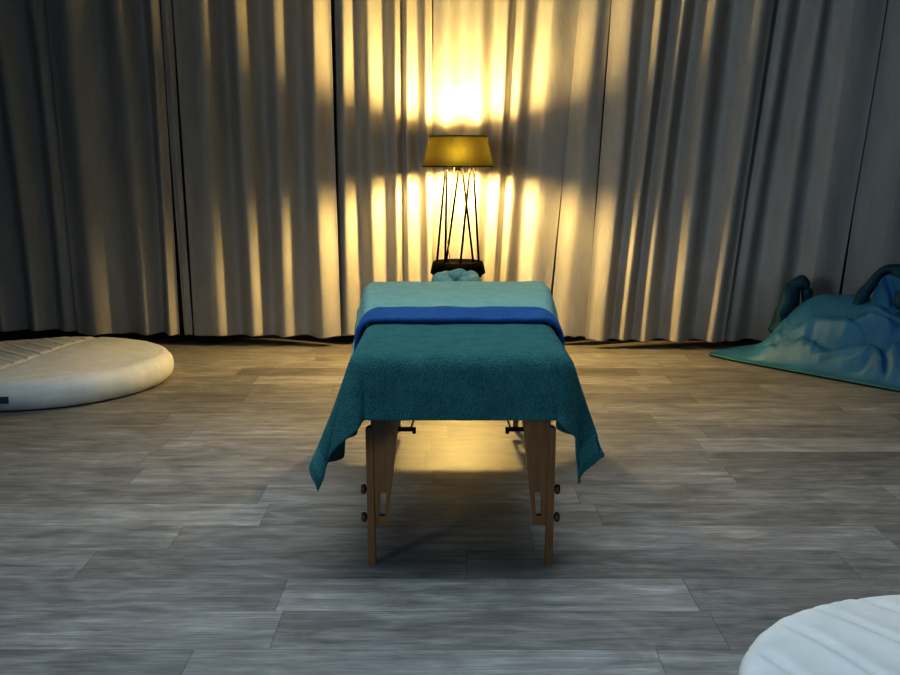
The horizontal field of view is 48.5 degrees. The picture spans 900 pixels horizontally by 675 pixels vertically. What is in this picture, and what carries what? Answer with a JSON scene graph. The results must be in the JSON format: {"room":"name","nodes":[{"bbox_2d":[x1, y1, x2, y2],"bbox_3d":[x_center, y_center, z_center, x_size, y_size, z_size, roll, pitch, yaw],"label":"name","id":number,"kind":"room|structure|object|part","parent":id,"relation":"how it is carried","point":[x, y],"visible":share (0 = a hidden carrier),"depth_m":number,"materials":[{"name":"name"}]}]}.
{"room":"massage room","nodes":[
{"label":"massage room","id":0,"kind":"room"},
{"bbox_2d":[0,337,899,674],"bbox_3d":[0.000,0.865,2.767,9.200,0.080,10.350,0,10,0],"label":"floor","id":1,"kind":"structure","parent":0,"point":[181,524],"depth_m":3.56,"materials":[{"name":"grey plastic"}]},
{"bbox_2d":[0,336,173,410],"bbox_3d":[-2.381,0.178,5.877,1.454,0.184,1.454,0,10,0],"label":"floor cushion","id":2,"kind":"object","parent":1,"relation":"on","point":[55,372],"visible":1,"depth_m":5.56,"materials":[{"name":"beige fabric"}]},
{"bbox_2d":[361,268,559,564],"bbox_3d":[0.034,0.193,4.216,0.850,0.740,2.266,0,10,0],"label":"massage table","id":3,"kind":"object","parent":1,"relation":"on","point":[381,436],"visible":0.34,"depth_m":3.20,"materials":[{"name":"wood"}]},
{"bbox_3d":[-0.274,0.581,3.237,0.025,0.031,0.032,0,10,0],"label":"knob","id":4,"kind":"part","parent":3,"relation":"part of","materials":[{"name":"black plastic"}]},
{"bbox_3d":[-0.274,0.488,3.221,0.025,0.031,0.032,0,10,0],"label":"knob","id":5,"kind":"part","parent":3,"relation":"part of","materials":[{"name":"black plastic"}]},
{"bbox_3d":[-0.201,0.374,3.201,0.106,0.465,0.024,0,10,0],"label":"leg","id":6,"kind":"part","parent":3,"relation":"part of","materials":[{"name":"brown wood"}]},
{"bbox_2d":[350,281,559,358],"bbox_3d":[0.033,0.003,4.438,1.006,0.406,1.041,0,10,0],"label":"sheet","id":7,"kind":"object","parent":3,"relation":"on","point":[393,293],"visible":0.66,"depth_m":4.40,"materials":[{"name":"teal fabric"}]},
{"bbox_2d":[309,322,604,490],"bbox_3d":[0.021,0.209,3.379,0.928,0.428,0.712,0,10,0],"label":"bath towel","id":8,"kind":"object","parent":3,"relation":"on","point":[396,371],"visible":0.97,"depth_m":3.05,"materials":[{"name":"teal fabric"}]},
{"bbox_2d":[354,306,564,350],"bbox_3d":[0.034,-0.013,3.761,0.801,0.182,0.295,0,10,0],"label":"folded towel","id":9,"kind":"object","parent":3,"relation":"on","point":[404,313],"visible":0.84,"depth_m":3.65,"materials":[{"name":"blue fabric"}]},
{"bbox_3d":[0.269,0.374,3.201,0.106,0.465,0.024,0,10,0],"label":"leg","id":10,"kind":"part","parent":3,"relation":"part of","materials":[{"name":"brown wood"}]},
{"bbox_3d":[0.342,0.581,3.237,0.025,0.031,0.032,0,10,0],"label":"knob","id":11,"kind":"part","parent":3,"relation":"part of","materials":[{"name":"black plastic"}]},
{"bbox_3d":[0.342,0.488,3.221,0.025,0.031,0.032,0,10,0],"label":"knob","id":12,"kind":"part","parent":3,"relation":"part of","materials":[{"name":"black plastic"}]},
{"bbox_2d":[709,264,899,390],"bbox_3d":[2.562,-0.143,6.293,0.895,0.677,1.601,-8,13,-37],"label":"blanket","id":13,"kind":"object","parent":1,"relation":"on","point":[852,338],"visible":1,"depth_m":6.12,"materials":[{"name":"teal fabric"}]},
{"bbox_2d":[739,595,899,674],"bbox_3d":[1.287,0.851,2.180,1.242,0.144,1.240,-2,10,-12],"label":"floor cushion","id":14,"kind":"object","parent":1,"relation":"on","point":[861,636],"visible":1,"depth_m":2.46,"materials":[{"name":"beige fabric"}]},
{"bbox_3d":[0.052,-0.152,6.695,0.320,0.558,0.320,0,10,0],"label":"pedestal stand","id":15,"kind":"object","parent":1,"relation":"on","visible":0},
{"bbox_2d":[422,135,493,274],"bbox_3d":[0.052,-0.868,6.569,0.471,0.896,0.471,0,10,0],"label":"table lamp","id":16,"kind":"object","parent":15,"relation":"on","point":[456,151],"visible":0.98,"depth_m":6.44,"materials":[{"name":"yellow fabric"}]},
{"bbox_3d":[-0.059,-0.800,6.635,0.071,0.621,0.013,-2,10,-10],"label":"rod","id":17,"kind":"part","parent":16,"relation":"part of","materials":[{"name":"black paint"}]},
{"bbox_3d":[-0.026,-0.775,6.489,0.013,0.621,0.069,2,10,11],"label":"rod","id":18,"kind":"part","parent":16,"relation":"part of","materials":[{"name":"black paint"}]},
{"bbox_3d":[0.014,-0.815,6.631,0.068,0.632,0.044,5,11,28],"label":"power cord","id":19,"kind":"part","parent":16,"relation":"part of","materials":[{"name":"metal"}]},
{"bbox_3d":[0.016,-0.810,6.691,0.103,0.622,0.014,4,11,20],"label":"rod","id":20,"kind":"part","parent":16,"relation":"part of","materials":[{"name":"black paint"}]},
{"bbox_3d":[0.052,-1.211,6.509,0.464,0.192,0.464,0,10,0],"label":"lamp shade","id":21,"kind":"part","parent":16,"relation":"part of","materials":[{"name":"yellow fabric"}]},
{"bbox_3d":[0.052,-1.211,6.509,0.471,0.199,0.471,0,10,0],"label":"shade trim","id":22,"kind":"part","parent":16,"relation":"part of","materials":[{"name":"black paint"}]},
{"bbox_2d":[450,167,472,170],"bbox_3d":[0.076,-1.114,6.526,0.150,0.055,0.172,0,10,0],"label":"socket","id":23,"kind":"object","parent":16,"relation":"attached to","point":[455,168],"depth_m":6.51,"materials":[{"name":"black paint"}]},
{"bbox_3d":[0.097,-0.773,6.478,0.014,0.622,0.116,7,12,36],"label":"rod","id":24,"kind":"part","parent":16,"relation":"part of","materials":[{"name":"black paint"}]},
{"bbox_3d":[0.119,-0.808,6.679,0.089,0.622,0.013,-2,10,-10],"label":"rod","id":25,"kind":"part","parent":16,"relation":"part of","materials":[{"name":"black paint"}]},
{"bbox_3d":[0.172,-0.784,6.545,0.061,0.621,0.013,9,13,40],"label":"rod","id":26,"kind":"part","parent":16,"relation":"part of","materials":[{"name":"black paint"}]},
{"bbox_2d":[160,0,887,324],"bbox_3d":[0.003,-1.372,7.216,9.400,2.780,0.152,0,10,2],"label":"wall","id":27,"kind":"structure","parent":0,"point":[181,322],"depth_m":7.19,"materials":[{"name":"grey paint"}]},
{"bbox_2d":[0,325,756,340],"bbox_3d":[0.000,-0.035,7.363,8.900,0.095,0.029,0,10,2],"label":"baseboard","id":28,"kind":"structure","parent":27,"relation":"attached to","point":[21,333],"depth_m":7.43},
{"bbox_3d":[0.000,-1.880,2.207,9.240,0.080,10.200,0,10,0],"label":"ceiling","id":29,"kind":"structure","parent":0,"visible":0},
{"bbox_2d":[0,0,77,331],"bbox_3d":[-3.531,-1.331,6.986,1.737,2.616,0.127,0,10,2],"label":"curtain","id":30,"kind":"object","parent":29,"relation":"hanging from","point":[37,292],"visible":1,"depth_m":7.01,"materials":[{"name":"fabric"}]},
{"bbox_2d":[45,0,179,335],"bbox_3d":[-2.334,-1.312,6.911,0.817,2.626,0.153,0,10,0],"label":"curtain","id":31,"kind":"object","parent":29,"relation":"hanging from","point":[107,61],"visible":1,"depth_m":6.92,"materials":[{"name":"fabric"}]},
{"bbox_2d":[161,0,192,334],"bbox_3d":[-1.895,-1.309,6.897,0.120,2.629,0.029,0,10,0],"label":"curtain","id":32,"kind":"object","parent":29,"relation":"hanging from","point":[166,5],"visible":1,"depth_m":6.90,"materials":[{"name":"fabric"}]},
{"bbox_2d":[172,0,340,338],"bbox_3d":[-1.324,-1.302,6.880,1.100,2.636,0.151,1,10,3],"label":"curtain","id":33,"kind":"object","parent":29,"relation":"hanging from","point":[255,77],"visible":1,"depth_m":6.89,"materials":[{"name":"fabric"}]},
{"bbox_2d":[334,0,432,335],"bbox_3d":[-0.453,-1.307,6.914,0.668,2.637,0.096,0,10,2],"label":"curtain","id":34,"kind":"object","parent":29,"relation":"hanging from","point":[383,48],"visible":0.88,"depth_m":6.91,"materials":[{"name":"fabric"}]},
{"bbox_2d":[433,0,579,290],"bbox_3d":[0.396,-1.308,6.919,1.030,2.636,0.099,0,10,0],"label":"curtain","id":35,"kind":"object","parent":29,"relation":"hanging from","point":[503,69],"visible":0.71,"depth_m":6.88,"materials":[{"name":"fabric"}]},
{"bbox_2d":[552,0,610,336],"bbox_3d":[0.901,-1.298,6.863,0.396,2.639,0.034,0,10,2],"label":"curtain","id":36,"kind":"object","parent":29,"relation":"hanging from","point":[572,276],"visible":0.94,"depth_m":6.89,"materials":[{"name":"fabric"}]},
{"bbox_2d":[586,0,774,342],"bbox_3d":[1.559,-1.273,6.753,1.214,2.650,0.168,0,10,0],"label":"curtain","id":37,"kind":"object","parent":29,"relation":"hanging from","point":[684,78],"visible":1,"depth_m":6.77,"materials":[{"name":"fabric"}]},
{"bbox_2d":[723,0,886,341],"bbox_3d":[2.418,-1.280,6.816,1.017,2.656,0.122,0,10,0],"label":"curtain","id":38,"kind":"object","parent":29,"relation":"hanging from","point":[821,62],"visible":0.88,"depth_m":6.81,"materials":[{"name":"fabric"}]},
{"bbox_2d":[842,0,899,297],"bbox_3d":[3.567,-1.279,6.800,1.705,2.654,0.079,0,10,2],"label":"curtain","id":39,"kind":"object","parent":29,"relation":"hanging from","point":[874,242],"visible":0.67,"depth_m":6.84,"materials":[{"name":"fabric"}]}
]}

